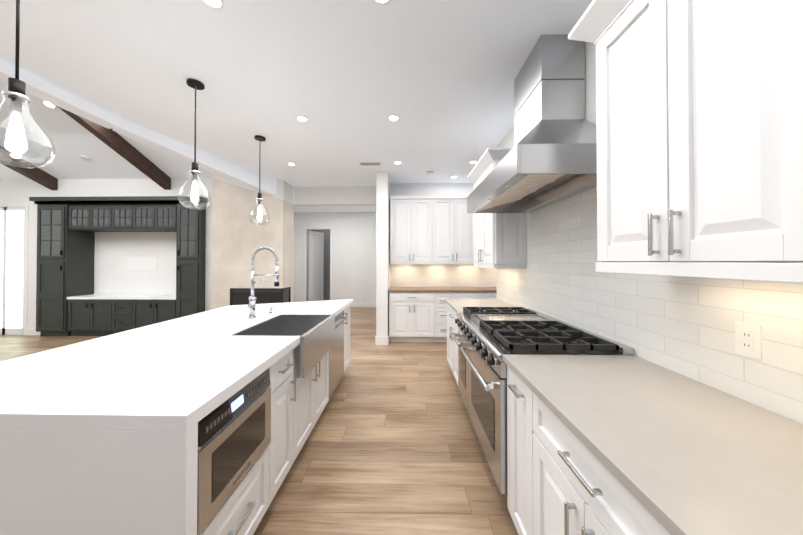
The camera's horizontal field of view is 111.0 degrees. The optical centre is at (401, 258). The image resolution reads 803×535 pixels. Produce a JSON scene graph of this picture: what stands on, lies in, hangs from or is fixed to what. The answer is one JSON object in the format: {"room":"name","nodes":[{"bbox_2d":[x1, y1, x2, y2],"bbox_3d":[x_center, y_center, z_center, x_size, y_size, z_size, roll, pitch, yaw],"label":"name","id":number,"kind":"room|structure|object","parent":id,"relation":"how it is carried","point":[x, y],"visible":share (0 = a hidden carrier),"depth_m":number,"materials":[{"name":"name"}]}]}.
{"room":"kitchen","nodes":[
{"label":"kitchen","id":0,"kind":"room"},
{"bbox_2d":[0,178,211,334],"bbox_3d":[-6.239,-0.195,5.498,5.422,3.300,0.515,0,-1,1],"label":"wall","id":1,"kind":"structure","parent":0,"point":[18,240],"depth_m":5.27,"materials":[{"name":"paint"}]},
{"bbox_2d":[0,58,293,202],"bbox_3d":[-2.709,-3.072,1.604,0.904,3.820,8.143,0,-1,1],"label":"header beam","id":2,"kind":"structure","parent":0,"point":[40,88],"depth_m":3.10,"materials":[{"name":"white paint"}]},
{"bbox_2d":[211,176,293,309],"bbox_3d":[-2.859,-0.197,5.367,1.342,3.300,0.484,0,-1,1],"label":"wall","id":3,"kind":"structure","parent":0,"point":[239,238],"depth_m":5.13,"materials":[{"name":"paint"}]},
{"bbox_2d":[0,307,517,534],"bbox_3d":[-3.219,1.495,4.500,14.500,0.100,14.000,0,-1,1],"label":"floor","id":4,"kind":"structure","parent":0,"point":[392,445],"depth_m":1.99,"materials":[{"name":"brown wood"}]},
{"bbox_2d":[29,196,207,335],"bbox_3d":[-5.249,0.158,5.353,3.187,2.590,0.640,0,-1,1],"label":"built-in cabinet","id":5,"kind":"object","parent":4,"relation":"on","point":[106,266],"visible":0.94,"depth_m":5.12,"materials":[{"name":"black wood"}]},
{"bbox_2d":[0,302,352,534],"bbox_3d":[-1.278,0.991,2.212,1.312,0.866,2.666,0,-1,1],"label":"kitchen island","id":6,"kind":"object","parent":4,"relation":"on","point":[202,423],"depth_m":1.01,"materials":[{"name":"white stone"}]},
{"bbox_2d":[108,314,275,341],"bbox_3d":[-1.534,0.533,2.200,0.800,0.050,0.750,0,-1,1],"label":"island countertop","id":7,"kind":"structure","parent":6,"relation":"on","point":[194,327],"depth_m":1.98,"materials":[{"name":"white stone"}]},
{"bbox_2d":[248,266,279,317],"bbox_3d":[-1.183,0.284,2.349,0.265,0.450,0.110,0,-1,1],"label":"faucet","id":8,"kind":"object","parent":7,"relation":"on","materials":[{"name":"silver metal"}]},
{"bbox_2d":[230,314,334,377],"bbox_3d":[-0.879,0.648,2.186,0.506,0.271,0.746,0,-1,1],"label":"sink","id":9,"kind":"object","parent":7,"relation":"in","point":[315,332],"depth_m":2.22,"materials":[{"name":"silver metal"}]},
{"bbox_2d":[200,299,351,317],"bbox_3d":[-1.277,0.541,3.090,1.280,0.050,1.040,0,-1,1],"label":"island countertop","id":10,"kind":"structure","parent":6,"relation":"on","point":[333,307],"depth_m":2.86,"materials":[{"name":"white stone"}]},
{"bbox_2d":[389,291,436,341],"bbox_3d":[0.181,1.008,5.024,0.778,0.885,0.612,0,-1,1],"label":"base cabinet","id":11,"kind":"object","parent":4,"relation":"on","point":[412,314],"depth_m":4.72,"materials":[{"name":"white wood"}]},
{"bbox_2d":[389,287,496,290],"bbox_3d":[1.392,0.550,4.992,3.200,0.030,0.637,0,-1,1],"label":"countertop","id":12,"kind":"structure","parent":11,"relation":"on","point":[392,288],"depth_m":4.80,"materials":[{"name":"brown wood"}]},
{"bbox_2d":[437,291,456,341],"bbox_3d":[0.732,1.008,5.013,0.450,0.885,0.612,0,-1,1],"label":"base cabinet","id":13,"kind":"object","parent":4,"relation":"on","point":[441,295],"depth_m":4.71,"materials":[{"name":"white wood"}]},
{"bbox_2d":[457,291,480,298],"bbox_3d":[1.128,1.007,5.005,0.468,0.885,0.612,0,-1,1],"label":"base cabinet","id":14,"kind":"object","parent":4,"relation":"on","point":[460,294],"depth_m":4.70,"materials":[{"name":"white wood"}]},
{"bbox_2d":[481,291,496,298],"bbox_3d":[1.502,1.007,4.998,0.530,0.885,0.612,0,-1,1],"label":"base cabinet","id":15,"kind":"object","parent":4,"relation":"on","point":[484,294],"depth_m":4.70,"materials":[{"name":"white wood"}]},
{"bbox_2d":[447,304,532,384],"bbox_3d":[0.916,0.990,3.139,0.662,0.885,0.947,0,-1,1],"label":"base cabinet","id":16,"kind":"object","parent":4,"relation":"on","point":[452,347],"depth_m":3.17,"materials":[{"name":"white wood"}]},
{"bbox_2d":[445,300,515,311],"bbox_3d":[0.904,0.532,3.143,0.686,0.030,0.947,0,-1,1],"label":"countertop","id":17,"kind":"structure","parent":16,"relation":"on","point":[457,305],"depth_m":3.13,"materials":[{"name":"beige stone"}]},
{"bbox_2d":[507,368,520,534],"bbox_3d":[0.879,0.972,1.256,0.662,0.885,0.355,0,-1,1],"label":"base cabinet","id":18,"kind":"object","parent":4,"relation":"on","point":[513,385],"depth_m":1.35,"materials":[{"name":"white wood"}]},
{"bbox_2d":[451,307,634,494],"bbox_3d":[0.842,0.940,2.051,0.768,0.965,1.224,0,-1,1],"label":"range","id":19,"kind":"object","parent":4,"relation":"on","point":[487,339],"visible":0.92,"depth_m":1.71,"materials":[{"name":"silver metal"}]},
{"bbox_2d":[521,384,656,534],"bbox_3d":[0.870,0.968,0.807,0.662,0.885,0.794,0,-1,1],"label":"base cabinet","id":20,"kind":"object","parent":4,"relation":"on","point":[565,491],"depth_m":0.92,"materials":[{"name":"white wood"}]},
{"bbox_2d":[502,355,802,534],"bbox_3d":[0.852,0.507,0.508,0.686,0.030,1.860,0,-1,1],"label":"countertop","id":21,"kind":"structure","parent":20,"relation":"on","point":[702,459],"depth_m":0.75,"materials":[{"name":"beige stone"}]},
{"bbox_2d":[657,524,664,534],"bbox_3d":[0.855,0.961,0.054,0.662,0.885,0.960,0,-1,1],"label":"base cabinet","id":22,"kind":"object","parent":4,"relation":"on","point":[659,532],"depth_m":0.57,"materials":[{"name":"white wood"}]},
{"bbox_2d":[0,0,592,211],"bbox_3d":[-2.497,-3.156,3.129,13.000,3.384,11.200,0,-1,1],"label":"ceiling","id":23,"kind":"structure","parent":0,"point":[346,78],"depth_m":2.30,"materials":[{"name":"white paint"}]},
{"bbox_2d":[0,0,54,167],"bbox_3d":[-1.772,-0.968,1.274,0.226,1.072,0.226,0,-1,1],"label":"pendant light","id":24,"kind":"object","parent":23,"relation":"hanging from","point":[15,93],"visible":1,"depth_m":1.27,"materials":[{"name":"clear glass"}]},
{"bbox_2d":[0,146,57,189],"bbox_3d":[-6.694,-2.990,1.598,0.120,3.292,7.376,0,-1,1],"label":"beam","id":25,"kind":"structure","parent":23,"relation":"attached to","point":[43,178],"depth_m":4.89,"materials":[{"name":"brown wood"}]},
{"bbox_2d":[42,100,56,108],"bbox_3d":[-4.866,-2.133,3.815,0.140,0.060,0.132,0,-1,1],"label":"recessed light","id":26,"kind":"object","parent":23,"relation":"in","point":[48,104],"visible":0.83,"depth_m":3.82,"materials":[{"name":"white paint"}]},
{"bbox_2d":[80,155,89,160],"bbox_3d":[-5.435,-1.730,4.739,0.120,0.073,0.122,0,-1,1],"label":"smoke detector","id":27,"kind":"object","parent":23,"relation":"attached to","point":[84,157],"visible":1,"depth_m":4.73,"materials":[{"name":"white paint"}]},
{"bbox_2d":[57,106,170,189],"bbox_3d":[-4.498,-2.990,1.555,0.120,3.292,7.376,0,-1,1],"label":"beam","id":28,"kind":"structure","parent":23,"relation":"attached to","point":[123,148],"depth_m":4.40,"materials":[{"name":"brown wood"}]},
{"bbox_2d":[178,78,210,209],"bbox_3d":[-1.751,-0.958,2.344,0.226,1.072,0.226,0,-1,1],"label":"pendant light","id":29,"kind":"object","parent":23,"relation":"hanging from","point":[195,84],"visible":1,"depth_m":2.33,"materials":[{"name":"clear glass"}]},
{"bbox_2d":[202,0,224,9],"bbox_3d":[-1.096,-1.498,1.596,0.124,0.006,0.124,0,-1,1],"label":"recessed light","id":30,"kind":"object","parent":23,"relation":"in","point":[217,4],"visible":1,"depth_m":1.62,"materials":[{"name":"white paint"}]},
{"bbox_2d":[249,135,269,224],"bbox_3d":[-1.731,-0.949,3.373,0.226,1.072,0.226,0,-1,1],"label":"pendant light","id":31,"kind":"object","parent":23,"relation":"hanging from","point":[260,139],"visible":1,"depth_m":3.36,"materials":[{"name":"clear glass"}]},
{"bbox_2d":[296,116,307,121],"bbox_3d":[-1.055,-1.486,2.932,0.124,0.006,0.124,0,-1,1],"label":"recessed light","id":32,"kind":"object","parent":23,"relation":"in","point":[302,118],"visible":1,"depth_m":2.92,"materials":[{"name":"white paint"}]},
{"bbox_2d":[359,162,381,164],"bbox_3d":[-0.483,-1.472,4.274,0.340,0.009,0.120,0,-1,1],"label":"ceiling vent","id":33,"kind":"object","parent":23,"relation":"in","point":[369,163],"visible":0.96,"depth_m":4.25,"materials":[{"name":"grey metal"}]},
{"bbox_2d":[373,0,390,4],"bbox_3d":[-0.114,-1.498,1.566,0.124,0.006,0.124,0,-1,1],"label":"recessed light","id":34,"kind":"object","parent":23,"relation":"in","point":[381,2],"visible":1,"depth_m":1.61,"materials":[{"name":"white paint"}]},
{"bbox_2d":[388,115,398,120],"bbox_3d":[-0.084,-1.486,2.913,0.124,0.006,0.124,0,-1,1],"label":"recessed light","id":35,"kind":"object","parent":23,"relation":"in","point":[393,117],"visible":1,"depth_m":2.90,"materials":[{"name":"white paint"}]},
{"bbox_2d":[293,212,375,306],"bbox_3d":[-1.886,0.005,9.204,3.420,2.970,1.470,0,-1,1],"label":"wall","id":36,"kind":"structure","parent":0,"point":[334,255],"depth_m":8.49,"materials":[{"name":"paint"}]},
{"bbox_2d":[294,186,375,205],"bbox_3d":[-1.296,-1.284,5.678,1.780,0.360,0.180,0,-1,1],"label":"wall","id":37,"kind":"structure","parent":0,"point":[340,196],"depth_m":5.59,"materials":[{"name":"paint"}]},
{"bbox_2d":[375,172,389,344],"bbox_3d":[-0.293,0.005,6.549,0.220,2.920,3.815,0,-1,1],"label":"wall","id":38,"kind":"structure","parent":0,"point":[382,250],"depth_m":4.66,"materials":[{"name":"paint"}]},
{"bbox_2d":[390,183,472,195],"bbox_3d":[1.819,-0.006,5.390,4.460,2.920,0.150,0,-1,1],"label":"wall","id":39,"kind":"structure","parent":0,"point":[399,189],"depth_m":5.34,"materials":[{"name":"paint"}]},
{"bbox_2d":[390,195,436,262],"bbox_3d":[0.215,-0.542,5.173,0.840,1.206,0.342,0,-1,1],"label":"upper cabinet","id":40,"kind":"object","parent":39,"relation":"attached to","point":[431,229],"depth_m":5.00,"materials":[{"name":"white wood"}]},
{"bbox_2d":[390,264,496,287],"bbox_3d":[1.513,0.288,5.315,3.470,0.570,0.006,0,-1,1],"label":"cladding","id":41,"kind":"object","parent":39,"relation":"attached to","point":[435,275],"visible":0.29,"depth_m":5.33,"materials":[{"name":"white tile"}]},
{"bbox_2d":[437,195,473,262],"bbox_3d":[0.958,-0.542,5.158,0.897,1.206,0.342,0,-1,1],"label":"upper cabinet","id":42,"kind":"object","parent":39,"relation":"attached to","point":[455,226],"depth_m":4.99,"materials":[{"name":"white wood"}]},
{"bbox_2d":[497,42,595,147],"bbox_3d":[1.279,-0.052,0.540,0.150,2.920,6.230,0,-1,1],"label":"wall","id":43,"kind":"structure","parent":0,"point":[507,141],"depth_m":1.81,"materials":[{"name":"paint"}]},
{"bbox_2d":[473,148,526,263],"bbox_3d":[1.087,-0.501,3.163,0.322,1.114,0.850,0,-1,1],"label":"upper cabinet","id":44,"kind":"object","parent":43,"relation":"attached to","point":[499,238],"depth_m":2.75,"materials":[{"name":"white wood"}]},
{"bbox_2d":[497,111,802,423],"bbox_3d":[1.276,-0.207,0.544,0.156,1.470,6.236,0,-1,1],"label":"tile backsplash","id":45,"kind":"structure","parent":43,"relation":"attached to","point":[684,326],"depth_m":1.26,"materials":[{"name":"tile"}]},
{"bbox_2d":[467,34,596,212],"bbox_3d":[0.925,-0.971,2.071,0.604,1.049,1.220,0,-1,1],"label":"range hood","id":46,"kind":"object","parent":45,"relation":"attached to","point":[549,158],"visible":0.92,"depth_m":1.84,"materials":[{"name":"silver metal"}]},
{"bbox_2d":[735,321,761,359],"bbox_3d":[1.202,0.282,0.958,0.008,0.114,0.070,0,-1,1],"label":"outlet","id":47,"kind":"object","parent":45,"relation":"attached to","point":[748,340],"visible":1,"depth_m":0.95,"materials":[{"name":"white plastic"}]},
{"bbox_2d":[589,0,768,267],"bbox_3d":[1.042,-0.534,0.882,0.322,1.090,0.769,0,-1,1],"label":"upper cabinet","id":48,"kind":"object","parent":43,"relation":"attached to","point":[699,124],"depth_m":0.87,"materials":[{"name":"white wood"}]},
{"bbox_2d":[765,0,802,267],"bbox_3d":[1.029,-0.540,0.220,0.322,1.090,0.827,0,-1,1],"label":"upper cabinet","id":49,"kind":"object","parent":43,"relation":"attached to","point":[783,18],"depth_m":0.63,"materials":[{"name":"white wood"}]}
]}

